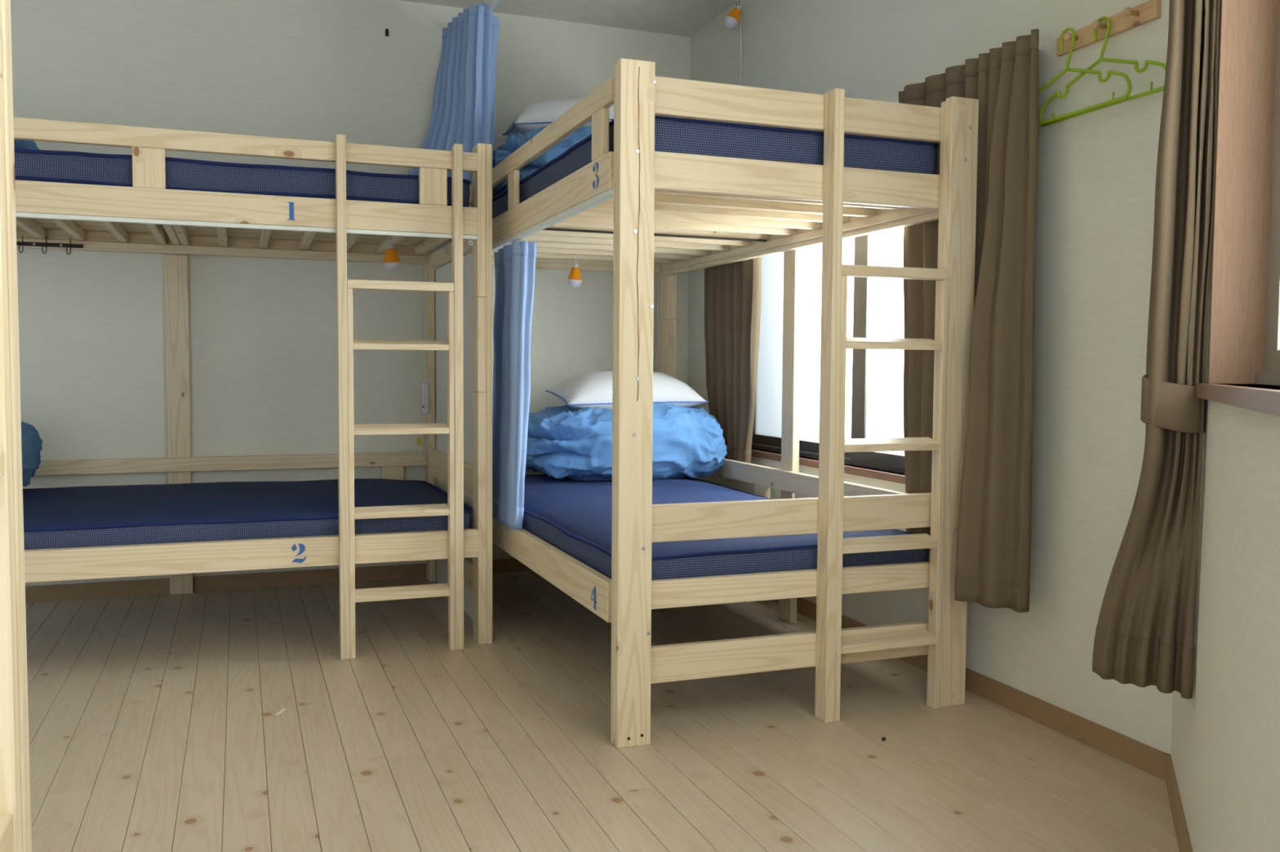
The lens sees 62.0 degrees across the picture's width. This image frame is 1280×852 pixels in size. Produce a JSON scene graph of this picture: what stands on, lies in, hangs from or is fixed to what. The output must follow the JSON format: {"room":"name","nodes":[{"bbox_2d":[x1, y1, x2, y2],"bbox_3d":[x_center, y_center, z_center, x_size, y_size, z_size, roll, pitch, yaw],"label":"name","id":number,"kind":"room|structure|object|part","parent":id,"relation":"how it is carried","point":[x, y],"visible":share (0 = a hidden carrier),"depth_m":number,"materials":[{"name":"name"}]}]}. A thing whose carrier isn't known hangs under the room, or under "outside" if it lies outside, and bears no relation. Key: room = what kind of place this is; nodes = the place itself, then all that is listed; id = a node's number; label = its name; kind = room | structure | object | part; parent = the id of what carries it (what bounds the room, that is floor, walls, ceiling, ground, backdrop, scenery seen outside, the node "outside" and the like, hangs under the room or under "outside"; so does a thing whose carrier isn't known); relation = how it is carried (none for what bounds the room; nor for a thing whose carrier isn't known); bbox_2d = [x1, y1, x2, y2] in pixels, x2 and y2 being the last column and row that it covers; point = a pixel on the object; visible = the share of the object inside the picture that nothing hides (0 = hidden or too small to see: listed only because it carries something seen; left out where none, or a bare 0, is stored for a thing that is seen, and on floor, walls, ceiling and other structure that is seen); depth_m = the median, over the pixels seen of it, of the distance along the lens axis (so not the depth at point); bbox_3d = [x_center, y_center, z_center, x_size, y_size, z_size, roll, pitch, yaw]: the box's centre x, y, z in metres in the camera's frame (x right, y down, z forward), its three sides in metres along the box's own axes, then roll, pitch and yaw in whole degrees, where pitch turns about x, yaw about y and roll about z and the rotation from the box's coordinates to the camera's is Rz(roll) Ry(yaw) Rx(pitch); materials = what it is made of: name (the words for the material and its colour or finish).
{"room":"dormitory","nodes":[
{"label":"dormitory","id":0,"kind":"room"},
{"bbox_2d":[10,0,690,587],"bbox_3d":[-1.842,-0.574,4.437,4.632,2.562,0.120,-1,3,-21],"label":"wall","id":1,"kind":"structure","parent":0,"point":[263,331],"depth_m":4.45,"materials":[{"name":"paint"}]},
{"bbox_2d":[25,558,532,602],"bbox_3d":[-1.827,0.658,4.442,4.392,0.062,0.010,-1,3,-21],"label":"baseboard","id":2,"kind":"structure","parent":1,"relation":"attached to","point":[251,580],"depth_m":4.49,"materials":[{"name":"wood"}]},
{"bbox_2d":[385,28,388,36],"bbox_3d":[-1.087,-1.694,4.576,0.012,0.030,0.032,-1,3,-21],"label":"wall hook","id":3,"kind":"object","parent":1,"relation":"attached to","point":[386,29],"visible":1,"depth_m":4.58,"materials":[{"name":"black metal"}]},
{"bbox_2d":[434,252,473,620],"bbox_3d":[-0.725,0.027,4.226,0.012,1.360,1.125,-1,3,-21],"label":"wall partition","id":4,"kind":"structure","parent":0,"point":[443,274],"depth_m":4.08,"materials":[{"name":"paint"}]},
{"bbox_2d":[421,291,426,340],"bbox_3d":[-0.933,-0.474,4.589,0.022,0.207,0.026,-1,3,-21],"label":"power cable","id":5,"kind":"object","parent":4,"relation":"attached to","point":[425,300],"depth_m":4.60,"materials":[{"name":"plastic"}]},
{"bbox_2d":[398,0,738,36],"bbox_3d":[-0.841,-1.734,1.733,4.592,0.100,5.715,-1,3,-21],"label":"ceiling","id":6,"kind":"structure","parent":0,"point":[685,18],"depth_m":4.72,"materials":[{"name":"paint"}]},
{"bbox_2d":[488,0,499,10],"bbox_3d":[-0.466,-1.712,3.880,0.016,0.170,1.760,-1,3,-21],"label":"rail","id":7,"kind":"object","parent":6,"relation":"attached to","point":[494,2],"visible":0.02,"depth_m":4.16,"materials":[{"name":"white metal"}]},
{"bbox_2d":[408,2,498,198],"bbox_3d":[-0.751,-1.298,4.418,0.498,0.786,0.257,3,4,36],"label":"curtain","id":8,"kind":"object","parent":7,"relation":"hanging from","point":[463,112],"visible":0.68,"depth_m":4.27,"materials":[{"name":"blue fabric"}]},
{"bbox_2d":[25,570,1179,851],"bbox_3d":[-0.858,0.885,1.875,4.592,0.100,5.715,-1,3,-21],"label":"floor","id":9,"kind":"structure","parent":0,"point":[153,726],"depth_m":2.63,"materials":[{"name":"brown wood"}]},
{"bbox_2d":[0,0,31,851],"bbox_3d":[-1.285,0.054,0.054,2.032,1.750,1.000,-1,3,-21],"label":"bunk bed","id":10,"kind":"object","parent":9,"relation":"on","point":[15,775],"visible":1,"depth_m":0.84,"materials":[{"name":"brown wood"}]},
{"bbox_2d":[13,116,492,659],"bbox_3d":[-1.729,-0.115,3.751,2.190,1.682,1.264,-1,3,-21],"label":"bunk bed","id":11,"kind":"object","parent":9,"relation":"on","point":[146,216],"visible":0.94,"depth_m":3.48,"materials":[{"name":"brown wood"}]},
{"bbox_2d":[16,235,83,254],"bbox_3d":[-2.341,-0.695,4.079,0.370,0.068,0.024,-1,3,-21],"label":"hook rail","id":12,"kind":"object","parent":11,"relation":"attached to","point":[70,246],"visible":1,"depth_m":4.10,"materials":[{"name":"black metal"}]},
{"bbox_3d":[-1.474,-0.773,3.197,0.089,0.119,0.026,-1,3,-21],"label":"guard post","id":13,"kind":"part","parent":11,"relation":"part of","materials":[{"name":"brown wood"}]},
{"bbox_3d":[-1.887,-0.001,4.359,0.088,1.387,0.028,-1,3,-21],"label":"post","id":14,"kind":"part","parent":11,"relation":"part of","materials":[{"name":"brown wood"}]},
{"bbox_3d":[-1.942,-0.775,4.294,2.190,0.092,0.028,-1,3,-21],"label":"rail","id":15,"kind":"part","parent":11,"relation":"part of","materials":[{"name":"brown wood"}]},
{"bbox_3d":[-1.938,0.158,4.319,2.131,0.057,0.028,-1,3,-21],"label":"rail","id":16,"kind":"part","parent":11,"relation":"part of","materials":[{"name":"brown wood"}]},
{"bbox_2d":[13,148,471,207],"bbox_3d":[-1.700,-0.799,3.694,2.055,0.107,1.028,-1,3,-21],"label":"mattress","id":17,"kind":"object","parent":11,"relation":"on","point":[30,165],"visible":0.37,"depth_m":3.31,"materials":[{"name":"blue fabric"}]},
{"bbox_2d":[13,139,39,150],"bbox_3d":[-2.368,-0.936,3.481,0.693,0.191,0.899,-1,3,-21],"label":"duvet","id":18,"kind":"object","parent":17,"relation":"on","point":[18,144],"visible":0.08,"depth_m":3.53,"materials":[{"name":"blue fabric"}]},
{"bbox_3d":[-1.532,-0.862,3.171,2.112,0.059,0.030,-1,3,-21],"label":"guard rail","id":19,"kind":"part","parent":11,"relation":"part of","materials":[{"name":"brown wood"}]},
{"bbox_3d":[-1.535,-0.667,3.185,2.112,0.091,0.038,-1,3,-21],"label":"rail","id":20,"kind":"part","parent":11,"relation":"part of","materials":[{"name":"brown wood"}]},
{"bbox_2d":[22,478,472,550],"bbox_3d":[-1.709,0.302,3.763,2.058,0.142,1.048,-1,3,-21],"label":"mattress","id":21,"kind":"object","parent":11,"relation":"on","point":[73,517],"visible":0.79,"depth_m":3.48,"materials":[{"name":"blue fabric"}]},
{"bbox_2d":[21,421,43,486],"bbox_3d":[-2.391,0.096,3.540,0.642,0.299,0.900,-1,3,-21],"label":"duvet","id":22,"kind":"object","parent":21,"relation":"on","point":[31,442],"visible":0.34,"depth_m":3.77,"materials":[{"name":"blue fabric"}]},
{"bbox_3d":[-1.542,0.410,3.243,2.112,0.093,0.038,-1,3,-21],"label":"rail","id":23,"kind":"part","parent":11,"relation":"part of","materials":[{"name":"brown wood"}]},
{"bbox_2d":[391,242,431,255],"bbox_3d":[-0.918,-0.714,4.283,0.024,0.017,0.379,1,3,10],"label":"power cable","id":24,"kind":"object","parent":11,"relation":"attached to","point":[395,242],"visible":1,"depth_m":4.25,"materials":[{"name":"grey plastic"}]},
{"bbox_2d":[417,434,426,465],"bbox_3d":[-0.947,0.102,4.616,0.038,0.131,0.026,-1,3,-21],"label":"switch","id":25,"kind":"object","parent":11,"relation":"attached to","point":[419,439],"depth_m":4.61,"materials":[{"name":"plastic"}]},
{"bbox_2d":[420,266,426,282],"bbox_3d":[-0.932,-0.651,4.579,0.024,0.063,0.026,-1,3,-21],"label":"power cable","id":26,"kind":"object","parent":11,"relation":"attached to","point":[420,267],"depth_m":4.59,"materials":[{"name":"plastic"}]},
{"bbox_2d":[421,350,429,423],"bbox_3d":[-0.931,-0.170,4.607,0.031,0.313,0.026,-1,3,-21],"label":"switch","id":27,"kind":"object","parent":11,"relation":"attached to","point":[425,397],"depth_m":4.60,"materials":[{"name":"plastic"}]},
{"bbox_3d":[-0.922,-0.012,4.681,0.028,1.387,0.089,-1,3,-21],"label":"post","id":28,"kind":"part","parent":11,"relation":"part of","materials":[{"name":"brown wood"}]},
{"bbox_3d":[-0.680,-0.784,3.497,0.089,0.119,0.026,-1,3,-21],"label":"guard post","id":29,"kind":"part","parent":11,"relation":"part of","materials":[{"name":"brown wood"}]},
{"bbox_3d":[-0.718,-0.682,4.120,0.024,0.058,1.032,-1,3,-21],"label":"rail","id":30,"kind":"part","parent":11,"relation":"part of","materials":[{"name":"brown wood"}]},
{"bbox_3d":[-0.724,0.184,4.167,0.024,0.113,1.032,-1,3,-21],"label":"rail","id":31,"kind":"part","parent":11,"relation":"part of","materials":[{"name":"brown wood"}]},
{"bbox_3d":[-0.726,0.527,4.185,0.024,0.090,1.032,-1,3,-21],"label":"rail","id":32,"kind":"part","parent":11,"relation":"part of","materials":[{"name":"brown wood"}]},
{"bbox_3d":[-0.725,0.345,4.176,0.024,0.070,1.032,-1,3,-21],"label":"rail","id":33,"kind":"part","parent":11,"relation":"part of","materials":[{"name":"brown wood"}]},
{"bbox_3d":[-0.542,-0.687,3.586,0.028,0.506,0.089,-1,3,-21],"label":"post","id":34,"kind":"part","parent":11,"relation":"part of","materials":[{"name":"brown wood"}]},
{"bbox_3d":[-0.545,-0.275,3.608,0.028,0.318,0.089,-1,3,-21],"label":"post","id":35,"kind":"part","parent":11,"relation":"part of","materials":[{"name":"brown wood"}]},
{"bbox_3d":[-0.549,0.312,3.640,0.028,0.856,0.089,-1,3,-21],"label":"post","id":36,"kind":"part","parent":11,"relation":"part of","materials":[{"name":"brown wood"}]},
{"bbox_3d":[-0.523,-0.100,3.626,0.021,1.682,0.089,-1,3,-21],"label":"post","id":37,"kind":"part","parent":11,"relation":"part of","materials":[{"name":"brown wood"}]},
{"bbox_2d":[274,708,285,715],"bbox_3d":[-0.978,0.777,2.894,0.008,0.002,0.055,1,3,5],"label":"paper scrap","id":38,"kind":"object","parent":9,"relation":"on","point":[282,709],"visible":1,"depth_m":2.89,"materials":[{"name":"beige paper"}]},
{"bbox_2d":[446,57,978,748],"bbox_3d":[0.057,-0.108,3.847,1.092,1.680,2.297,-1,3,-21],"label":"bunk bed","id":39,"kind":"object","parent":9,"relation":"on","point":[635,212],"visible":0.91,"depth_m":2.85,"materials":[{"name":"brown wood"}]},
{"bbox_3d":[-0.811,-0.161,4.731,0.089,1.680,0.028,-1,3,-21],"label":"post","id":40,"kind":"part","parent":39,"relation":"part of","materials":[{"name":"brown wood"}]},
{"bbox_3d":[-0.426,-0.794,3.585,0.018,0.121,0.089,-1,3,-21],"label":"guard post","id":41,"kind":"part","parent":39,"relation":"part of","materials":[{"name":"brown wood"}]},
{"bbox_2d":[492,240,536,529],"bbox_3d":[-0.442,-0.144,3.719,0.117,0.956,0.408,-1,3,-21],"label":"curtain","id":42,"kind":"object","parent":39,"relation":"hanging from","point":[514,264],"visible":0.98,"depth_m":3.56,"materials":[{"name":"blue fabric"}]},
{"bbox_3d":[-0.447,-0.691,3.655,0.028,0.091,2.182,-1,3,-21],"label":"rail","id":43,"kind":"part","parent":39,"relation":"part of","materials":[{"name":"brown wood"}]},
{"bbox_2d":[492,262,574,267],"bbox_3d":[-0.498,-0.715,4.729,0.433,0.024,0.080,1,3,6],"label":"power cable","id":44,"kind":"object","parent":39,"relation":"attached to","point":[548,262],"visible":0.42,"depth_m":4.70,"materials":[{"name":"plastic"}]},
{"bbox_3d":[-0.449,-0.887,3.643,0.020,0.058,2.182,-1,3,-21],"label":"guard rail","id":45,"kind":"part","parent":39,"relation":"part of","materials":[{"name":"brown wood"}]},
{"bbox_3d":[-0.454,0.390,3.714,0.028,0.101,2.182,-1,3,-21],"label":"rail","id":46,"kind":"part","parent":39,"relation":"part of","materials":[{"name":"brown wood"}]},
{"bbox_3d":[-0.339,-0.779,4.874,0.912,0.125,0.028,-1,3,-21],"label":"rail","id":47,"kind":"part","parent":39,"relation":"part of","materials":[{"name":"brown wood"}]},
{"bbox_3d":[-0.102,-0.745,2.726,0.018,0.121,0.089,-1,3,-21],"label":"guard post","id":48,"kind":"part","parent":39,"relation":"part of","materials":[{"name":"brown wood"}]},
{"bbox_3d":[-0.026,0.357,2.663,0.089,0.880,0.022,-1,3,-21],"label":"post","id":49,"kind":"part","parent":39,"relation":"part of","materials":[{"name":"brown wood"}]},
{"bbox_3d":[-0.022,-0.229,2.631,0.089,0.291,0.022,-1,3,-21],"label":"post","id":50,"kind":"part","parent":39,"relation":"part of","materials":[{"name":"brown wood"}]},
{"bbox_3d":[-0.019,-0.626,2.610,0.089,0.502,0.022,-1,3,-21],"label":"post","id":51,"kind":"part","parent":39,"relation":"part of","materials":[{"name":"brown wood"}]},
{"bbox_3d":[-0.014,-0.042,2.618,0.089,1.680,0.028,-1,3,-21],"label":"post","id":52,"kind":"part","parent":39,"relation":"part of","materials":[{"name":"brown wood"}]},
{"bbox_2d":[656,274,658,372],"bbox_3d":[0.084,-0.325,5.036,0.015,0.785,0.012,-1,3,-21],"label":"power cable","id":53,"kind":"object","parent":39,"relation":"attached to","point":[657,274],"visible":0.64,"depth_m":5.03,"materials":[{"name":"plastic"}]},
{"bbox_3d":[0.130,-0.761,5.051,0.089,0.505,0.028,-1,3,-21],"label":"post","id":54,"kind":"part","parent":39,"relation":"part of","materials":[{"name":"brown wood"}]},
{"bbox_3d":[0.124,0.078,5.097,0.089,1.175,0.028,-1,3,-21],"label":"post","id":55,"kind":"part","parent":39,"relation":"part of","materials":[{"name":"brown wood"}]},
{"bbox_2d":[492,115,938,219],"bbox_3d":[0.040,-0.797,3.796,0.959,0.116,2.103,-1,3,-21],"label":"mattress","id":56,"kind":"object","parent":39,"relation":"on","point":[672,135],"visible":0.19,"depth_m":2.84,"materials":[{"name":"blue fabric"}]},
{"bbox_2d":[492,125,591,198],"bbox_3d":[-0.212,-1.051,4.429,0.846,0.331,0.714,-1,3,-21],"label":"duvet","id":57,"kind":"object","parent":56,"relation":"on","point":[513,142],"visible":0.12,"depth_m":4.08,"materials":[{"name":"blue fabric"}]},
{"bbox_2d":[502,96,613,136],"bbox_3d":[-0.246,-1.281,4.469,0.624,0.212,0.402,0,3,-13],"label":"pillow","id":58,"kind":"object","parent":57,"relation":"on","point":[540,114],"visible":0.27,"depth_m":4.27,"materials":[{"name":"white fabric"}]},
{"bbox_2d":[522,474,928,580],"bbox_3d":[0.029,0.305,3.854,0.963,0.150,2.103,-1,3,-21],"label":"mattress","id":59,"kind":"object","parent":39,"relation":"on","point":[574,517],"visible":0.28,"depth_m":3.02,"materials":[{"name":"blue fabric"}]},
{"bbox_2d":[525,401,727,480],"bbox_3d":[-0.111,0.042,4.482,0.892,0.323,0.799,-1,3,-21],"label":"duvet","id":60,"kind":"object","parent":59,"relation":"on","point":[564,441],"visible":0.72,"depth_m":4.17,"materials":[{"name":"blue fabric"}]},
{"bbox_2d":[545,371,709,409],"bbox_3d":[-0.062,-0.146,4.517,0.604,0.181,0.402,-1,3,-18],"label":"pillow","id":61,"kind":"object","parent":60,"relation":"on","point":[593,389],"visible":0.59,"depth_m":4.39,"materials":[{"name":"white fabric"}]},
{"bbox_3d":[0.415,0.606,2.870,0.986,0.091,0.026,-1,3,-21],"label":"rail","id":62,"kind":"part","parent":39,"relation":"part of","materials":[{"name":"brown wood"}]},
{"bbox_3d":[0.558,0.043,3.953,0.028,1.374,0.089,-1,3,-21],"label":"post","id":63,"kind":"part","parent":39,"relation":"part of","materials":[{"name":"brown wood"}]},
{"bbox_3d":[0.416,0.425,2.861,0.986,0.070,0.026,-1,3,-21],"label":"rail","id":64,"kind":"part","parent":39,"relation":"part of","materials":[{"name":"brown wood"}]},
{"bbox_3d":[0.417,0.242,2.851,0.986,0.094,0.026,-1,3,-21],"label":"guard rail","id":65,"kind":"part","parent":39,"relation":"part of","materials":[{"name":"brown wood"}]},
{"bbox_3d":[0.423,-0.643,2.803,0.986,0.092,0.026,-1,3,-21],"label":"rail","id":66,"kind":"part","parent":39,"relation":"part of","materials":[{"name":"brown wood"}]},
{"bbox_3d":[0.424,-0.826,2.793,0.986,0.091,0.026,-1,3,-21],"label":"guard rail","id":67,"kind":"part","parent":39,"relation":"part of","materials":[{"name":"brown wood"}]},
{"bbox_3d":[0.500,-0.700,4.011,0.028,0.100,2.182,-1,3,-21],"label":"rail","id":68,"kind":"part","parent":39,"relation":"part of","materials":[{"name":"brown wood"}]},
{"bbox_3d":[0.492,0.195,4.059,0.024,0.074,2.182,-1,3,-21],"label":"guard rail","id":69,"kind":"part","parent":39,"relation":"part of","materials":[{"name":"brown wood"}]},
{"bbox_3d":[0.870,-0.638,2.944,0.089,0.502,0.022,-1,3,-21],"label":"post","id":70,"kind":"part","parent":39,"relation":"part of","materials":[{"name":"brown wood"}]},
{"bbox_3d":[0.875,-0.054,2.952,0.089,1.680,0.028,-1,3,-21],"label":"post","id":71,"kind":"part","parent":39,"relation":"part of","materials":[{"name":"brown wood"}]},
{"bbox_2d":[687,0,1173,754],"bbox_3d":[0.782,-0.522,3.801,0.120,2.562,3.020,-1,3,-20],"label":"wall","id":72,"kind":"structure","parent":0,"point":[1097,170],"depth_m":2.76,"materials":[{"name":"paint"}]},
{"bbox_2d":[738,15,742,85],"bbox_3d":[0.417,-1.453,4.503,0.023,0.600,0.014,1,3,17],"label":"power cable","id":73,"kind":"object","parent":72,"relation":"attached to","point":[740,15],"visible":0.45,"depth_m":4.49,"materials":[{"name":"plastic"}]},
{"bbox_2d":[751,42,1040,484],"bbox_3d":[0.742,-0.453,3.855,0.150,1.227,2.140,-1,3,-20],"label":"window","id":74,"kind":"structure","parent":72,"relation":"in","point":[874,404],"depth_m":3.84,"materials":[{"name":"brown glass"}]},
{"bbox_2d":[704,257,761,463],"bbox_3d":[0.388,-0.469,4.513,0.050,1.275,0.555,-1,3,-19],"label":"curtain","id":75,"kind":"object","parent":74,"relation":"hanging from","point":[732,291],"visible":0.58,"depth_m":4.47,"materials":[{"name":"brown fabric"}]},
{"bbox_3d":[0.654,0.078,4.244,0.020,0.038,0.875,-1,3,-20],"label":"rail","id":76,"kind":"part","parent":74,"relation":"part of","materials":[{"name":"brown metal"}]},
{"bbox_3d":[0.657,-0.468,4.214,0.006,1.068,0.883,-1,3,-20],"label":"pane","id":77,"kind":"part","parent":74,"relation":"part of","materials":[{"name":"clear glass"}]},
{"bbox_3d":[0.710,0.142,3.994,0.131,0.025,1.560,-1,3,-20],"label":"sill","id":78,"kind":"part","parent":74,"relation":"part of","materials":[{"name":"brown wood"}]},
{"bbox_3d":[0.724,0.120,3.998,0.087,0.018,1.497,-1,3,-21],"label":"frame rail","id":79,"kind":"part","parent":74,"relation":"part of","materials":[{"name":"brown metal"}]},
{"bbox_3d":[0.868,0.116,3.568,0.020,0.038,0.409,-1,3,-20],"label":"rail","id":80,"kind":"part","parent":74,"relation":"part of","materials":[{"name":"brown metal"}]},
{"bbox_3d":[0.872,-0.430,3.538,0.006,1.068,0.417,-1,3,-20],"label":"pane","id":81,"kind":"part","parent":74,"relation":"part of","materials":[{"name":"clear glass"}]},
{"bbox_3d":[0.692,-1.054,3.803,0.034,0.020,2.140,-1,3,-20],"label":"curtain rail","id":82,"kind":"part","parent":74,"relation":"part of","materials":[{"name":"brown metal"}]},
{"bbox_2d":[897,29,1039,612],"bbox_3d":[0.882,-0.284,3.050,0.144,1.500,0.702,-1,3,-17],"label":"curtain","id":83,"kind":"object","parent":74,"relation":"hanging from","point":[993,571],"visible":0.69,"depth_m":2.84,"materials":[{"name":"brown fabric"}]},
{"bbox_2d":[770,597,1170,781],"bbox_3d":[0.718,0.708,3.832,0.010,0.062,2.950,-1,3,-20],"label":"baseboard","id":84,"kind":"structure","parent":72,"relation":"attached to","point":[1150,760],"depth_m":2.79,"materials":[{"name":"wood"}]},
{"bbox_2d":[1056,0,1161,56],"bbox_3d":[1.117,-0.968,2.589,0.053,0.044,0.326,-1,3,-20],"label":"peg rail","id":85,"kind":"object","parent":72,"relation":"attached to","point":[1129,19],"visible":0.98,"depth_m":2.56,"materials":[{"name":"brown wood"}]},
{"bbox_2d":[1038,27,1131,125],"bbox_3d":[1.070,-0.885,2.672,0.009,0.222,0.428,-1,3,-20],"label":"clothes hanger","id":86,"kind":"object","parent":85,"relation":"hanging from","point":[1113,100],"visible":0.69,"depth_m":2.63,"materials":[{"name":"plastic"}]},
{"bbox_3d":[1.034,-0.842,2.774,0.008,0.124,0.215,-1,3,-20],"label":"arm","id":87,"kind":"part","parent":86,"relation":"part of","materials":[{"name":"plastic"}]},
{"bbox_3d":[1.106,-0.831,2.574,0.008,0.124,0.215,-1,3,-20],"label":"arm","id":88,"kind":"part","parent":86,"relation":"part of","materials":[{"name":"plastic"}]},
{"bbox_2d":[1038,16,1165,127],"bbox_3d":[1.119,-0.880,2.586,0.009,0.222,0.428,-1,3,-20],"label":"clothes hanger","id":89,"kind":"object","parent":85,"relation":"hanging from","point":[1147,63],"visible":0.86,"depth_m":2.57,"materials":[{"name":"plastic"}]},
{"bbox_3d":[1.083,-0.837,2.688,0.008,0.124,0.215,-1,3,-20],"label":"arm","id":90,"kind":"part","parent":89,"relation":"part of","materials":[{"name":"plastic"}]},
{"bbox_3d":[1.155,-0.826,2.488,0.008,0.124,0.215,-1,3,-20],"label":"arm","id":91,"kind":"part","parent":89,"relation":"part of","materials":[{"name":"plastic"}]},
{"bbox_2d":[1170,7,1279,851],"bbox_3d":[0.590,-0.355,0.699,0.115,2.562,3.637,2,3,22],"label":"wall","id":92,"kind":"structure","parent":0,"point":[1225,748],"depth_m":1.52,"materials":[{"name":"paint"}]},
{"bbox_2d":[1164,754,1193,851],"bbox_3d":[0.541,0.869,0.828,0.010,0.062,3.521,2,3,22],"label":"baseboard","id":93,"kind":"structure","parent":92,"relation":"attached to","point":[1181,830],"depth_m":2.18,"materials":[{"name":"wood"}]},
{"bbox_2d":[1195,0,1279,416],"bbox_3d":[0.721,-0.588,1.008,0.152,1.165,1.874,2,3,22],"label":"window","id":94,"kind":"structure","parent":92,"relation":"in","point":[1244,348],"depth_m":1.84,"materials":[{"name":"brown wood"}]},
{"bbox_3d":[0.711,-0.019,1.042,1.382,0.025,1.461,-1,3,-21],"label":"sill","id":95,"kind":"part","parent":94,"relation":"part of","materials":[{"name":"brown wood"}]},
{"bbox_3d":[0.760,-0.039,1.023,0.062,0.018,1.775,2,3,22],"label":"frame rail","id":96,"kind":"part","parent":94,"relation":"part of","materials":[{"name":"wood"}]},
{"bbox_3d":[0.913,-0.087,1.411,0.020,0.038,0.678,2,3,22],"label":"rail","id":97,"kind":"part","parent":94,"relation":"part of","materials":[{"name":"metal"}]},
{"bbox_3d":[0.634,-1.218,1.026,1.463,0.020,1.558,-1,3,-21],"label":"rail","id":98,"kind":"object","parent":92,"relation":"attached to","visible":0},
{"bbox_2d":[1092,0,1221,698],"bbox_3d":[0.987,-0.365,2.011,0.107,1.756,0.265,0,3,-2],"label":"curtain","id":99,"kind":"object","parent":98,"relation":"hanging from","point":[1144,635],"visible":0.99,"depth_m":1.96,"materials":[{"name":"brown fabric"}]},
{"bbox_3d":[-0.966,-0.715,4.090,0.019,0.026,0.003,-1,3,-21],"label":"hook","id":100,"kind":"object","parent":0,"visible":0},
{"bbox_2d":[383,239,399,271],"bbox_3d":[-0.956,-0.657,4.102,0.063,0.122,0.063,0,3,-8],"label":"pendant bulb","id":101,"kind":"object","parent":100,"relation":"hanging from","point":[391,261],"visible":1,"depth_m":4.08,"materials":[{"name":"orange plastic"}]},
{"bbox_3d":[-0.282,-0.726,4.669,0.019,0.020,0.003,-1,3,-21],"label":"hook","id":102,"kind":"object","parent":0,"visible":0},
{"bbox_2d":[568,259,582,287],"bbox_3d":[-0.286,-0.669,4.674,0.064,0.123,0.064,1,3,5],"label":"pendant bulb","id":103,"kind":"object","parent":102,"relation":"hanging from","point":[575,279],"visible":1,"depth_m":4.65,"materials":[{"name":"orange plastic"}]},
{"bbox_3d":[0.412,-1.797,4.484,0.019,0.053,0.003,-1,3,-21],"label":"hook","id":104,"kind":"object","parent":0,"visible":0},
{"bbox_2d":[724,3,742,29],"bbox_3d":[0.388,-1.728,4.479,0.065,0.111,0.065,2,3,24],"label":"pendant bulb","id":105,"kind":"object","parent":104,"relation":"hanging from","point":[731,20],"visible":1,"depth_m":4.46,"materials":[{"name":"orange plastic"}]}
]}

